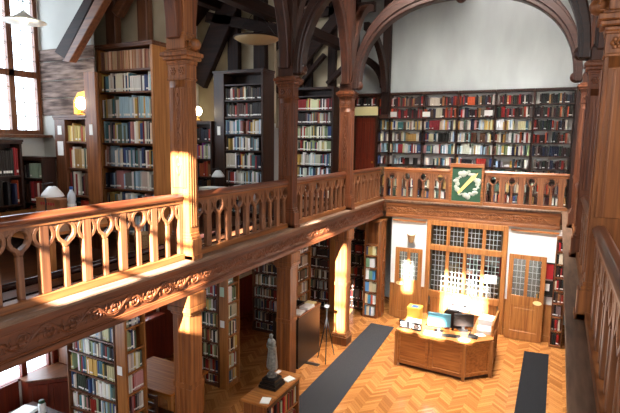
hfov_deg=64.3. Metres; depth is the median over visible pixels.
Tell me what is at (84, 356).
book
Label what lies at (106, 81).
book
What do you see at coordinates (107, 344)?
book
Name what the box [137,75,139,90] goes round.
book
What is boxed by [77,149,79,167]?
book
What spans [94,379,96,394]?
book
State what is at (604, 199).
column
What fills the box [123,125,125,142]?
book
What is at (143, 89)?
book
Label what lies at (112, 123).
book
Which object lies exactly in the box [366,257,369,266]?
book
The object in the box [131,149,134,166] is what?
book
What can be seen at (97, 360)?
book
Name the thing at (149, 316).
window
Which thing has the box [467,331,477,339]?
desk telephone
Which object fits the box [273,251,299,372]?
column
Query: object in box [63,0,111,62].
brace
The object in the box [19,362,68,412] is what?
base cabinet
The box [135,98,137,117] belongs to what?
book
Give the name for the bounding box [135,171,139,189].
book
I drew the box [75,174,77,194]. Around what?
book
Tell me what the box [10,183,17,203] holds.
book
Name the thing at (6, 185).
book
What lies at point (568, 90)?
bookcase
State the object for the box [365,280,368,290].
book
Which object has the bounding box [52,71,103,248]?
bookcase
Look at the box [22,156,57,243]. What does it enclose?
bookcase
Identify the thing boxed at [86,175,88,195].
book
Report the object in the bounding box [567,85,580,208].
trim
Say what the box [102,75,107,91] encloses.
book
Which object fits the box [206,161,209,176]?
book
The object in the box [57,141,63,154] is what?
label card
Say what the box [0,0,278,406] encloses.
wall
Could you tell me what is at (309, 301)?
paper sheet
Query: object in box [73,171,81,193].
book
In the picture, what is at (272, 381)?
statue
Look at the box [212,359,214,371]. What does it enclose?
book
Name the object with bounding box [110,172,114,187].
book
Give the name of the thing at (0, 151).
book
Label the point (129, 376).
book
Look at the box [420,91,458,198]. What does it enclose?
bookcase
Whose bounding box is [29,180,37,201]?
book
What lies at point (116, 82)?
book
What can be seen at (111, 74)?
book
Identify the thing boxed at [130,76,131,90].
book
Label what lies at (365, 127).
door
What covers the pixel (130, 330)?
book
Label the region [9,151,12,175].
book
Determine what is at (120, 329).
bookcase
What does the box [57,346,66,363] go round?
panel
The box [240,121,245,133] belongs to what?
book
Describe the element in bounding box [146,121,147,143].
book
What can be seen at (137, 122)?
book
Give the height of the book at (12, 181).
0.370 m
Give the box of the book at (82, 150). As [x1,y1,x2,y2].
[81,149,84,167]
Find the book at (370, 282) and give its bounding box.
[369,281,373,291]
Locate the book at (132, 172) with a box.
[132,172,133,188]
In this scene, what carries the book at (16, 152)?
on the bookcase at (4, 144)
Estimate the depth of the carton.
7.27 m
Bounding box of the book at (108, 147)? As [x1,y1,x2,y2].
[107,146,110,165]
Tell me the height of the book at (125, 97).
0.329 m
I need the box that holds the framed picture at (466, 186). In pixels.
[449,163,484,205]
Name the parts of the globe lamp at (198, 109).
bulb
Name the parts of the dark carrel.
panel, panel, panel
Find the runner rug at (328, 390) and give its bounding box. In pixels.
[299,323,393,412]
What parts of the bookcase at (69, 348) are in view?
panel, shelf, shelf, shelf, shelf, shelf, panel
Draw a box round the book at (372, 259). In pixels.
[371,258,374,267]
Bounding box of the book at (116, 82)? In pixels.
[115,74,117,91]
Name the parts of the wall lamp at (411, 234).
lamp shade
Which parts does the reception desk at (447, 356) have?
corner post, panel, panel, corner post, panel, corner post, panel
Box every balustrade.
[0,193,184,316]
[198,179,287,253]
[297,172,346,223]
[353,167,380,206]
[383,167,569,210]
[572,182,578,233]
[576,196,588,284]
[584,225,619,412]
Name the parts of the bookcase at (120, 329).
panel, shelf, shelf, shelf, shelf, shelf, panel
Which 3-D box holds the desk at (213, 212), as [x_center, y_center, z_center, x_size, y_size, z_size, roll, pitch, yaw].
[-2.195,-0.023,10.167,1.450,0.670,1.150,5,9,26]
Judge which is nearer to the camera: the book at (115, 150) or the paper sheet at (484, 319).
the book at (115, 150)
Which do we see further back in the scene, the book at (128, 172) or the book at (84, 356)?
the book at (128, 172)
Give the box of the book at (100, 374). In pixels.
[99,360,101,376]
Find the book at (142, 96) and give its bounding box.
[142,96,149,117]
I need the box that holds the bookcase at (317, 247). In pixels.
[310,238,329,309]
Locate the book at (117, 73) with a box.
[117,73,119,91]
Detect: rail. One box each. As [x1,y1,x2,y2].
[393,218,425,222]
[511,229,558,234]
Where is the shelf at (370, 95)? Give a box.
[355,93,377,106]
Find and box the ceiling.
[196,0,308,50]
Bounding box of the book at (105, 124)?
[105,124,107,142]
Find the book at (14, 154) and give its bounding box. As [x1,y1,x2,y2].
[8,147,16,174]
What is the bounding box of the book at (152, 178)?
[151,175,153,190]
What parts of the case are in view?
panel, panel, panel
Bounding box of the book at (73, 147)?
[73,147,81,167]
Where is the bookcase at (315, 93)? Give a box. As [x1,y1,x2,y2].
[297,86,339,200]
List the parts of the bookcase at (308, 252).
panel, panel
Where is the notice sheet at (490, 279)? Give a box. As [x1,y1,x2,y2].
[484,274,496,284]
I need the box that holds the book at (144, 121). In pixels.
[144,121,146,143]
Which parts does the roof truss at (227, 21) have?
post, post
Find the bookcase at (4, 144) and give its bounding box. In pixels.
[0,140,25,246]
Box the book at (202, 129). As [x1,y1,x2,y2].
[201,128,206,140]
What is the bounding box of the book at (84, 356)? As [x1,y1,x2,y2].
[84,356,86,372]
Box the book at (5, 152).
[1,150,8,175]
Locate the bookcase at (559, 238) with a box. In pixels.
[548,236,563,348]
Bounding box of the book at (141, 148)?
[141,148,143,167]
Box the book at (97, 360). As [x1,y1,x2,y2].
[97,360,99,376]
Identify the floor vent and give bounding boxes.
[306,361,319,365]
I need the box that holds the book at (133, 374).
[131,372,136,389]
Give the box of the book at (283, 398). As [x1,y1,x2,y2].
[281,396,284,412]
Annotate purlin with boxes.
[197,0,220,10]
[219,0,339,49]
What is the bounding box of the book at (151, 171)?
[147,171,152,190]
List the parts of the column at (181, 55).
carved trim, post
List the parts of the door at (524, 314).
leaded pane, panel, leaded pane, finger plate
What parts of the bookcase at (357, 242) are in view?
panel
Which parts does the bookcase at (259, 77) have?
panel, shelf, shelf, shelf, shelf, shelf, shelf, panel, panel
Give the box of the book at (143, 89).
[142,76,144,90]
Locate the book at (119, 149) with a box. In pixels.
[118,148,122,165]
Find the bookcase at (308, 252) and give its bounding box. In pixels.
[296,246,310,299]
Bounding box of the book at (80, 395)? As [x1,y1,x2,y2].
[79,393,82,407]
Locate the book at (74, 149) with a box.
[74,149,76,167]
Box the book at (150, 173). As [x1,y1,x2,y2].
[149,172,152,190]
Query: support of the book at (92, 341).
on the bookcase at (69, 348)
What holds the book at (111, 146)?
on the bookcase at (159, 92)
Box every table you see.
[0,208,129,280]
[9,401,62,412]
[147,356,207,411]
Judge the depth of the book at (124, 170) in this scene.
8.06 m
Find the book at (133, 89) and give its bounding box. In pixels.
[132,76,134,90]
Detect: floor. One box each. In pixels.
[0,197,569,300]
[148,296,566,412]
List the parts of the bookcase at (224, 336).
panel, panel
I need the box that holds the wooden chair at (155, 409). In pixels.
[148,394,173,412]
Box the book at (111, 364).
[109,364,113,380]
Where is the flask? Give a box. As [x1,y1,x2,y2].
[38,399,45,412]
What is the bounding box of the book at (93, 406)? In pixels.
[92,398,95,412]
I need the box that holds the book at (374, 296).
[373,294,375,304]
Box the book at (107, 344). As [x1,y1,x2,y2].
[105,344,108,359]
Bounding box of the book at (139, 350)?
[136,349,141,365]
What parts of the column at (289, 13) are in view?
carved trim, post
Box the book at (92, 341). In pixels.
[91,340,93,354]
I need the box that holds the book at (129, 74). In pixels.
[128,73,136,90]
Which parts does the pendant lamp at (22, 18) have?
lamp shade, bulb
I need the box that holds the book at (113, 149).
[112,148,117,165]
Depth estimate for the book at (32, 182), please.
7.83 m
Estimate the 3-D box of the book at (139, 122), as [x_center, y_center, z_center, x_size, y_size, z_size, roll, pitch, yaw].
[-2.656,-1.180,7.843,0.038,0.350,0.171,5,9,26]
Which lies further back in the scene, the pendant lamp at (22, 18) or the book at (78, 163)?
the book at (78, 163)
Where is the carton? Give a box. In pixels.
[35,197,67,210]
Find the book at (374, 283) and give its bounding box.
[372,282,375,291]
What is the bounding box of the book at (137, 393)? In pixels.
[135,392,138,409]
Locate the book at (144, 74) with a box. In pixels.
[144,74,146,89]
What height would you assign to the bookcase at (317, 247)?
2.655 m
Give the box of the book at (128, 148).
[127,147,136,166]
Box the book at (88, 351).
[87,339,89,353]
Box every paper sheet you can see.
[12,404,37,412]
[199,186,221,189]
[260,397,270,403]
[283,375,294,381]
[296,309,305,315]
[299,303,314,309]
[304,300,316,303]
[424,330,440,336]
[458,338,469,341]
[471,302,480,314]
[477,325,490,334]
[478,314,494,326]
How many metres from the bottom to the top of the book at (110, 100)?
0.300 m
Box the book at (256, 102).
[256,102,257,116]
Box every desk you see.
[198,186,242,227]
[394,310,499,381]
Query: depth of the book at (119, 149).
8.03 m
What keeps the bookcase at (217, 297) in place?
on the floor at (383, 386)
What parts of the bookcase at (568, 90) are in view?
panel, shelf, shelf, shelf, shelf, shelf, shelf, panel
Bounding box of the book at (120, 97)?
[120,97,122,117]
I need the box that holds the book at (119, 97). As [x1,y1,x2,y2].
[119,97,120,117]
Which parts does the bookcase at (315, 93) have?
panel, shelf, shelf, shelf, shelf, shelf, shelf, panel, panel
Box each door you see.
[353,116,377,195]
[393,247,422,318]
[504,253,546,342]
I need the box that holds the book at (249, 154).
[248,153,253,168]
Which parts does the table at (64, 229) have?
leg, leg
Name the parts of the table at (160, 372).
leg, leg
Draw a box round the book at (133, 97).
[133,97,136,117]
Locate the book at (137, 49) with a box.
[137,49,138,67]
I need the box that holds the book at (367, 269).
[365,268,369,278]
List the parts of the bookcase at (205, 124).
panel, panel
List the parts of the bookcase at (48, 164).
panel, shelf, panel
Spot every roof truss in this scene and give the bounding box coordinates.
[105,0,152,43]
[196,0,277,87]
[276,0,375,93]
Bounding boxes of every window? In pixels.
[0,0,52,137]
[0,353,50,386]
[145,309,165,323]
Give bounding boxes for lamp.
[0,0,46,26]
[40,182,63,210]
[73,91,84,114]
[196,107,201,120]
[211,168,224,185]
[233,15,277,44]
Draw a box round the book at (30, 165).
[29,163,31,177]
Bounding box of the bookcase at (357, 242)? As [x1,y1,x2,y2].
[350,229,364,310]
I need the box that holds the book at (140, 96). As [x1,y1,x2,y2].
[140,96,141,117]
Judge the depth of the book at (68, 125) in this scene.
7.66 m
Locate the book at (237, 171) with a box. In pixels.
[236,170,241,182]
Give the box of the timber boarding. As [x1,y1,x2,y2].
[39,45,94,115]
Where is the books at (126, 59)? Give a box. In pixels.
[5,48,572,412]
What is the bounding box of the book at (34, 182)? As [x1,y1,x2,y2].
[33,181,35,202]
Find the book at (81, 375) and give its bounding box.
[81,375,83,390]
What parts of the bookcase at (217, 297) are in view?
shelf, shelf, shelf, panel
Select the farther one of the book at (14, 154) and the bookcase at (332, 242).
the bookcase at (332, 242)
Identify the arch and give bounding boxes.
[293,0,590,75]
[352,0,582,90]
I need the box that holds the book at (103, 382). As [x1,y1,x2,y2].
[103,382,106,397]
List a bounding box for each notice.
[390,112,396,116]
[422,112,429,116]
[484,110,492,115]
[539,262,554,296]
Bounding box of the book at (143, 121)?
[143,121,144,142]
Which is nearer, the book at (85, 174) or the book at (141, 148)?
the book at (85, 174)
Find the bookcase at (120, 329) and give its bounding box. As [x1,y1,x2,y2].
[115,314,147,412]
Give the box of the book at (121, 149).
[121,149,122,166]
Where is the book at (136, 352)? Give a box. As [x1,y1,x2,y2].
[135,351,138,368]
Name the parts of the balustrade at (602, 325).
rail, handrail, rail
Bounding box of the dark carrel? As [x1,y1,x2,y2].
[273,300,320,368]
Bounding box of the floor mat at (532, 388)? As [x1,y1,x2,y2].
[514,351,548,412]
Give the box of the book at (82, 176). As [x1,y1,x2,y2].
[82,176,83,194]
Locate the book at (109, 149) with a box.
[109,149,110,165]
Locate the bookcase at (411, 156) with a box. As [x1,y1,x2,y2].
[387,92,423,197]
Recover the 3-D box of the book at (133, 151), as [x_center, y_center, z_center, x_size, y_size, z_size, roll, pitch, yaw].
[-2.787,-0.773,7.960,0.042,0.268,0.180,5,9,26]
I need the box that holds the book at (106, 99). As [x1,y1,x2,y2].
[106,99,107,117]
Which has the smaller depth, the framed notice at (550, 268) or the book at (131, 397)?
the book at (131, 397)
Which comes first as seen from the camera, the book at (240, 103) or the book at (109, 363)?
the book at (109, 363)
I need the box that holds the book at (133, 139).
[132,126,134,142]
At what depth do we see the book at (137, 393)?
7.68 m
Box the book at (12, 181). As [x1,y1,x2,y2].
[11,180,19,203]
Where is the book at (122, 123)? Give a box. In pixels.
[122,123,126,142]
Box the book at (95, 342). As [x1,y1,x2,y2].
[94,341,98,355]
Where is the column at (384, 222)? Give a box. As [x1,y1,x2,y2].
[377,218,387,316]
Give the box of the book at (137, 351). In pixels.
[137,351,139,366]
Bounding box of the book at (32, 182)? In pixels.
[32,182,34,202]
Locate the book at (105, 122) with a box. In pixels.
[104,121,109,142]
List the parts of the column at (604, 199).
carved trim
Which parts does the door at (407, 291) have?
leaded pane, panel, leaded pane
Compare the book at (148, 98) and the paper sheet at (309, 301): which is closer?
the book at (148, 98)
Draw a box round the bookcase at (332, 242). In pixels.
[329,237,335,311]
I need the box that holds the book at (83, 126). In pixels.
[83,126,84,141]
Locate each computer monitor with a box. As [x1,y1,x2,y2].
[428,312,450,332]
[453,313,473,331]
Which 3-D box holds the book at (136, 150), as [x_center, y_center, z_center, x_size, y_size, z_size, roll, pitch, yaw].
[-2.722,-0.767,7.925,0.048,0.267,0.178,5,9,26]
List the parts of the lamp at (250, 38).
lamp shade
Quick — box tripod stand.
[317,304,333,364]
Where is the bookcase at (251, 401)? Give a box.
[241,369,301,412]
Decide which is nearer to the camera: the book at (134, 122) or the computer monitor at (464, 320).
the book at (134, 122)
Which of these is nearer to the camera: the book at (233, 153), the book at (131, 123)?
the book at (131, 123)
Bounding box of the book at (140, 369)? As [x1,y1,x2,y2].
[140,369,143,386]
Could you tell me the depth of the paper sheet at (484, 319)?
11.19 m
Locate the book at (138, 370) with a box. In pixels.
[138,370,141,387]
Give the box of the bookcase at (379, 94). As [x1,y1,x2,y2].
[376,93,389,196]
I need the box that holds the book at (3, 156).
[0,150,5,175]
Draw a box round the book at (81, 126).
[81,126,82,140]
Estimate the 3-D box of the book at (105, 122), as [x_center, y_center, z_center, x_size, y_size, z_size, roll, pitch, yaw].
[-3.342,-1.233,8.174,0.040,0.347,0.156,5,9,26]
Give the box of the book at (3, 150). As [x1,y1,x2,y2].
[3,150,9,175]
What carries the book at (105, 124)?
on the bookcase at (159, 92)
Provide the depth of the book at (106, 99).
8.03 m
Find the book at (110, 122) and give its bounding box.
[110,122,118,142]
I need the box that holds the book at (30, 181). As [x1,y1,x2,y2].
[30,181,32,202]
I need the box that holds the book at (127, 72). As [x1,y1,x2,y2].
[127,72,135,90]
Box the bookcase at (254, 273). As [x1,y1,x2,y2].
[252,262,276,333]
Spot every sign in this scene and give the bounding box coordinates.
[355,107,377,115]
[399,319,421,331]
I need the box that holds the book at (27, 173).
[26,164,28,176]
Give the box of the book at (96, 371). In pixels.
[95,359,97,375]
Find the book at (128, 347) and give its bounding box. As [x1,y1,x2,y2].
[127,331,129,350]
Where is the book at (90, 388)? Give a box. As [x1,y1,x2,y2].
[88,378,92,392]
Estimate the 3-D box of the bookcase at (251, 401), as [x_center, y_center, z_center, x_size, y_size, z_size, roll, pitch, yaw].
[-0.607,3.399,8.034,0.470,1.000,1.140,5,9,26]
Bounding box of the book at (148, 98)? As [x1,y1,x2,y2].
[147,97,150,117]
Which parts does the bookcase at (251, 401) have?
panel, carved rail, shelf, panel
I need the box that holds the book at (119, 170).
[119,170,123,187]
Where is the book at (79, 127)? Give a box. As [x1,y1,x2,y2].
[78,126,80,140]
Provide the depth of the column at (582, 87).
9.26 m
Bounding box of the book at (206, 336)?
[205,327,208,339]
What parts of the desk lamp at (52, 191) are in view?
stem, lamp shade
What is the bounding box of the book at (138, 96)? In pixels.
[138,96,140,117]
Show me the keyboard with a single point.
(442, 334)
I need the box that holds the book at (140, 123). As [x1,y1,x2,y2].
[140,123,141,142]
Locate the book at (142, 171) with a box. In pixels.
[142,171,143,189]
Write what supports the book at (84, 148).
on the bookcase at (92, 144)
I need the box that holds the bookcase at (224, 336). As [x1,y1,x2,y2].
[219,275,239,389]
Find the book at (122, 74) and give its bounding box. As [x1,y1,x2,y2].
[121,73,123,91]
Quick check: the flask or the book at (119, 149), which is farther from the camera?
the book at (119, 149)
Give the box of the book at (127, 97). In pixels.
[127,97,131,117]
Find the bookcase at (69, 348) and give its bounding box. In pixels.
[66,326,117,412]
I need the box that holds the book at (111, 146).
[111,146,119,165]
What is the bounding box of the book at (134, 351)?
[134,351,135,369]
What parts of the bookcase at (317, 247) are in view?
panel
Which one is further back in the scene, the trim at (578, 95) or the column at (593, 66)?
the trim at (578, 95)
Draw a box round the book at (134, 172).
[134,172,135,189]
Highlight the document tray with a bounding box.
[406,317,421,323]
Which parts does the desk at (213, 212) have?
leg, leg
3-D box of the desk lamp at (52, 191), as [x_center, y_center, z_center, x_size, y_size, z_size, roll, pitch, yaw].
[-3.605,-0.093,6.850,0.395,0.499,0.300,5,9,26]
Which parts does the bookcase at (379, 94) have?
panel, panel, panel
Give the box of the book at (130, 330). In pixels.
[127,329,132,349]
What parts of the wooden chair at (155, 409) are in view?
backrest, leg, seat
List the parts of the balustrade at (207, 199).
rail, handrail, rail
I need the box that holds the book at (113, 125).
[113,125,115,142]
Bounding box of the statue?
[258,333,284,391]
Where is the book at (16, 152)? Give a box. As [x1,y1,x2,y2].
[15,148,18,174]
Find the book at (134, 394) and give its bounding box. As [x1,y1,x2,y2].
[134,394,136,410]
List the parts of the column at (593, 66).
carved trim, post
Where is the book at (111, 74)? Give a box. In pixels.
[110,73,114,91]
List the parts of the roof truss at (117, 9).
post, post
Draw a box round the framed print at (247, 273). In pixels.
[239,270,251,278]
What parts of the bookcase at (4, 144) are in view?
panel, shelf, shelf, panel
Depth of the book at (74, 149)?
7.65 m
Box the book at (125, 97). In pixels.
[125,97,126,117]
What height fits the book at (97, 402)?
0.274 m
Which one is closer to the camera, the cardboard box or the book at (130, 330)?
the book at (130, 330)
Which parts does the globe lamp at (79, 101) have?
bulb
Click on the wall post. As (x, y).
(382, 70)
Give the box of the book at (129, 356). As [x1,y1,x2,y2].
[128,354,130,371]
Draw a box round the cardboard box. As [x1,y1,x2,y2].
[407,303,422,318]
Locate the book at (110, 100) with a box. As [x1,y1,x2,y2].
[109,99,111,117]
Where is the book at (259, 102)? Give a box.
[259,102,260,116]
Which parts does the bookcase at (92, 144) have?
panel, shelf, shelf, panel, panel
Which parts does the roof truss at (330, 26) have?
post, post, post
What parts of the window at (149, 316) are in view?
frame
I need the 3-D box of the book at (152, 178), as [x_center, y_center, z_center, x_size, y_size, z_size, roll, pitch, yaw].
[-2.451,-0.380,7.827,0.045,0.253,0.155,5,9,26]
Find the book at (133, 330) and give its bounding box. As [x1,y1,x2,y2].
[133,330,135,347]
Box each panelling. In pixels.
[0,350,57,412]
[57,274,251,364]
[159,304,167,311]
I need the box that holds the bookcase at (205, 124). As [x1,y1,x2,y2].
[197,121,214,213]
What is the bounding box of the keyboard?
[441,333,460,337]
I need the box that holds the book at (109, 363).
[107,363,110,379]
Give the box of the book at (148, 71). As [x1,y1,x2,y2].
[148,71,149,89]
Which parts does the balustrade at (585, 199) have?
rail, handrail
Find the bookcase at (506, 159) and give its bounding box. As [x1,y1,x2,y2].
[490,88,534,204]
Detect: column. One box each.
[160,0,203,260]
[167,289,205,412]
[273,0,305,227]
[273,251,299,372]
[331,228,353,345]
[332,0,373,209]
[377,218,387,316]
[566,0,595,227]
[568,16,604,256]
[573,0,619,319]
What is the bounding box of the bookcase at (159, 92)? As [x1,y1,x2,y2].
[94,40,171,244]
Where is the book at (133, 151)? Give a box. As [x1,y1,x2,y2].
[132,150,134,166]
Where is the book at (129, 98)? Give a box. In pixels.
[129,98,131,117]
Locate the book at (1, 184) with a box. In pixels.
[0,180,3,205]
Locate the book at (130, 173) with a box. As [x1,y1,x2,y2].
[130,173,131,188]
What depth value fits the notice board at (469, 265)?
14.28 m
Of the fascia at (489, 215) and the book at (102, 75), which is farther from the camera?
the fascia at (489, 215)
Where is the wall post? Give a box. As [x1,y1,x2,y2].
[363,0,392,118]
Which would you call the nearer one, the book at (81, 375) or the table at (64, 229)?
the table at (64, 229)
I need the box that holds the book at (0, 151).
[0,151,3,175]
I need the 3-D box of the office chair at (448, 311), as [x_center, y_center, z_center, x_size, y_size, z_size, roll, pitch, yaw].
[3.280,2.964,11.413,0.555,1.060,0.580,5,9,26]
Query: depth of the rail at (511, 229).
12.16 m
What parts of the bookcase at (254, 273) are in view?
panel, shelf, shelf, shelf, shelf, shelf, shelf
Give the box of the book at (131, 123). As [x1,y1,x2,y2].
[130,122,133,142]
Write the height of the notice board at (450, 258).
0.700 m
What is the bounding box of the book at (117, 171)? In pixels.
[116,170,118,187]
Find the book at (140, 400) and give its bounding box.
[138,392,141,408]
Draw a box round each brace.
[55,0,93,57]
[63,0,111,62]
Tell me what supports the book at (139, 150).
on the bookcase at (159, 92)
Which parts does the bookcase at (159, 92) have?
panel, shelf, shelf, shelf, shelf, shelf, shelf, panel, panel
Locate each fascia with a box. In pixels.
[0,199,385,372]
[385,199,560,229]
[562,211,596,412]
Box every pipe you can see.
[1,197,357,292]
[3,201,354,302]
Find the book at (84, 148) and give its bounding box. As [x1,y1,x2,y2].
[84,148,86,167]
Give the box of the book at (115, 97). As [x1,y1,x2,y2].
[114,96,120,117]
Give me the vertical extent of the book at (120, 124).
0.299 m
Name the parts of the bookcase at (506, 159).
panel, shelf, shelf, shelf, shelf, shelf, shelf, panel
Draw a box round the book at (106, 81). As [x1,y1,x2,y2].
[105,76,107,91]
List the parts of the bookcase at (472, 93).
panel, shelf, shelf, shelf, shelf, shelf, panel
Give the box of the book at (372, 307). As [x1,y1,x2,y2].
[371,306,374,315]
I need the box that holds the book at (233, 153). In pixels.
[233,153,234,167]
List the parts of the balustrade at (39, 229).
rail, handrail, rail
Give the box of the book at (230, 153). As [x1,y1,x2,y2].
[230,153,231,167]
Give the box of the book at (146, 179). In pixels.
[145,171,150,189]
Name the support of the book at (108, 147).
on the bookcase at (159, 92)
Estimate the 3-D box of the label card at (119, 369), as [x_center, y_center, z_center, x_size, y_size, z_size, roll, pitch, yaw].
[-2.852,2.462,7.388,0.100,0.140,0.005,5,9,26]
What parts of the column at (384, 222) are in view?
panel, panel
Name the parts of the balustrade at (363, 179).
rail, handrail, rail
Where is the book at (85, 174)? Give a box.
[84,173,87,195]
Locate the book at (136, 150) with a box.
[136,150,137,166]
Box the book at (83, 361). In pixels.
[82,356,84,371]
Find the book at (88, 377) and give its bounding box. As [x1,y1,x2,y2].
[86,377,90,391]
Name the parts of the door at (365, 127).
panel, panel, frame, panel, panel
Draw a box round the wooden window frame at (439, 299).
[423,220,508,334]
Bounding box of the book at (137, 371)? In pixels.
[137,371,139,388]
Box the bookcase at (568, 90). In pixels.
[527,87,575,206]
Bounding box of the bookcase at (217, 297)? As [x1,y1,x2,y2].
[202,283,219,387]
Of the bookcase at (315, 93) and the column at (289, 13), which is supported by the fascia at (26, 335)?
the column at (289, 13)
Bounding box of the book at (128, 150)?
[128,150,130,166]
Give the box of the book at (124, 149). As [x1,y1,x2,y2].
[123,148,126,166]
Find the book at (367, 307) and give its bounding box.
[366,305,369,314]
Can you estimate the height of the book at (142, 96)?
0.333 m
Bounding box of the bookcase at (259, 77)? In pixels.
[212,68,274,218]
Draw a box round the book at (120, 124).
[120,124,121,142]
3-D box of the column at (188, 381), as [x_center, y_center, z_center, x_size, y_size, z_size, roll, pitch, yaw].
[-1.729,2.583,7.032,0.400,2.855,0.360,5,9,26]
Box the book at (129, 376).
[128,375,130,392]
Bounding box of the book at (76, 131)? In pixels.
[75,126,77,140]
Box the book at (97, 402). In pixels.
[96,398,98,412]
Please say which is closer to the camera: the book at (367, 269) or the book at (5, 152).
the book at (5, 152)
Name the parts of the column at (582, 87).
carved trim, post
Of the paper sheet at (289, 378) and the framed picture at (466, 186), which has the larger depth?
the framed picture at (466, 186)
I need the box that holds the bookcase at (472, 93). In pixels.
[455,89,496,201]
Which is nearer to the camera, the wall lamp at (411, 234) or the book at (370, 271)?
the wall lamp at (411, 234)
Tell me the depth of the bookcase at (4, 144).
7.64 m
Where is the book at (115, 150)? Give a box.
[115,150,116,165]
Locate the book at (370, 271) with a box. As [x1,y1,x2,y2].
[369,270,372,279]
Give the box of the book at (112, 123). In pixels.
[112,123,114,142]
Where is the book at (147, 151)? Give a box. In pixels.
[147,151,148,167]
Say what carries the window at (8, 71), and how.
in the wall at (30, 146)
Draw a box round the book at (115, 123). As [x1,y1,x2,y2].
[115,123,121,142]
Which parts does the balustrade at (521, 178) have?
rail, rail, handrail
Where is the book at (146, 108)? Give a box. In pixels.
[145,97,147,117]
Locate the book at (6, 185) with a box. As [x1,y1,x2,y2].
[2,182,11,204]
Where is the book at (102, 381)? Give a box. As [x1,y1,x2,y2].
[102,381,103,396]
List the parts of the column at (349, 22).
carved trim, post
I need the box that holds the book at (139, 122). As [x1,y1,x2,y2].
[138,121,142,142]
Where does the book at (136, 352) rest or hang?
on the bookcase at (120, 329)
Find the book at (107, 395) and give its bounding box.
[106,383,108,398]
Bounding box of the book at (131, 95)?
[131,95,137,117]
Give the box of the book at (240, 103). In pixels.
[240,103,243,116]
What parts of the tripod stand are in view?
leg, leg, leg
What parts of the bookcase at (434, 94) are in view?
panel, shelf, shelf, shelf, shelf, panel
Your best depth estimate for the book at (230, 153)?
10.85 m
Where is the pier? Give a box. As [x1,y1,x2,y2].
[37,0,94,236]
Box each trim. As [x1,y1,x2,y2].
[389,282,551,342]
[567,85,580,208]
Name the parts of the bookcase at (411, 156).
panel, shelf, shelf, shelf, shelf, shelf, shelf, panel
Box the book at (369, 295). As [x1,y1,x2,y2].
[367,294,370,303]
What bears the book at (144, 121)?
on the bookcase at (159, 92)
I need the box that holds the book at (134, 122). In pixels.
[134,122,135,142]
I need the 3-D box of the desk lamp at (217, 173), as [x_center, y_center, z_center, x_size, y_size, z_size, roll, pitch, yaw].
[-1.968,-0.614,10.456,0.325,0.429,0.280,5,9,26]
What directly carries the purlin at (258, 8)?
attached to the roof truss at (330, 26)
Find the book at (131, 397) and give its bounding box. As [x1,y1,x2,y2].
[130,396,133,412]
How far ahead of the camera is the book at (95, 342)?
7.66 m
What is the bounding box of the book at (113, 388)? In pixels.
[112,386,114,401]
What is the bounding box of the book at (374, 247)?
[372,246,376,255]
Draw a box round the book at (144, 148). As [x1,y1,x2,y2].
[143,147,152,167]
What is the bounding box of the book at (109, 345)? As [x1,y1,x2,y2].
[107,345,111,359]
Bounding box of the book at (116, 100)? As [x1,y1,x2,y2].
[116,100,117,117]
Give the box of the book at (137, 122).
[137,122,138,142]
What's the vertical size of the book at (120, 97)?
0.330 m
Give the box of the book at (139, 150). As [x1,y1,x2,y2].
[138,149,140,166]
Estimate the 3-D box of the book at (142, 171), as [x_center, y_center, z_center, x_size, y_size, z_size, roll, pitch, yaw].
[-2.624,-0.418,7.915,0.042,0.300,0.164,5,9,26]
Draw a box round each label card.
[57,126,61,134]
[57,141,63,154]
[89,124,92,134]
[117,366,121,375]
[220,287,223,296]
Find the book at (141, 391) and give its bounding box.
[139,390,143,406]
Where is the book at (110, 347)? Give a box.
[109,346,112,360]
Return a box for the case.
[362,219,382,318]
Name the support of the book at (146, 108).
on the bookcase at (159, 92)
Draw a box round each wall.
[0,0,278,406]
[94,0,165,71]
[197,0,275,122]
[276,5,340,127]
[355,0,590,324]
[390,217,561,304]
[429,225,561,310]
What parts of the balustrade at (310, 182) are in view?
rail, handrail, rail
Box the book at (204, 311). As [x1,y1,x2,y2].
[204,311,207,324]
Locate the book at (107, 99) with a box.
[107,99,109,117]
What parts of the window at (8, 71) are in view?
leaded pane, leaded pane, sill, leaded pane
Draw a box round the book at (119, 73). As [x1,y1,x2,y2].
[119,73,120,91]
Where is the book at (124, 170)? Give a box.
[121,170,125,188]
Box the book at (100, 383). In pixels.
[99,382,101,396]
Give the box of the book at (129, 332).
[129,332,130,349]
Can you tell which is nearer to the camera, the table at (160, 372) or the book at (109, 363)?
the book at (109, 363)
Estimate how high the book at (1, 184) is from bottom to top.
0.381 m
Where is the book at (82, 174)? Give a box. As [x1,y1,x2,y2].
[77,173,83,194]
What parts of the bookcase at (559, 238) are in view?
panel, panel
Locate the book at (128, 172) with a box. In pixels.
[126,172,131,188]
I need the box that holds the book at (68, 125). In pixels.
[68,125,69,140]
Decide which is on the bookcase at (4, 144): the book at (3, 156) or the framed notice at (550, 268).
the book at (3, 156)
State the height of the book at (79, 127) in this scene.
0.233 m
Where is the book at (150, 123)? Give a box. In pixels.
[150,123,151,143]
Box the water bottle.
[67,186,76,207]
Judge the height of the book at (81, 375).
0.260 m
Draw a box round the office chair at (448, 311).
[444,309,462,330]
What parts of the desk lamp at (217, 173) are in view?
lamp shade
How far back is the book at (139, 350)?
7.67 m
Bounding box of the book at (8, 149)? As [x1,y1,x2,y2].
[5,148,13,174]
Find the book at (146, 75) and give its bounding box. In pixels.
[146,75,147,89]

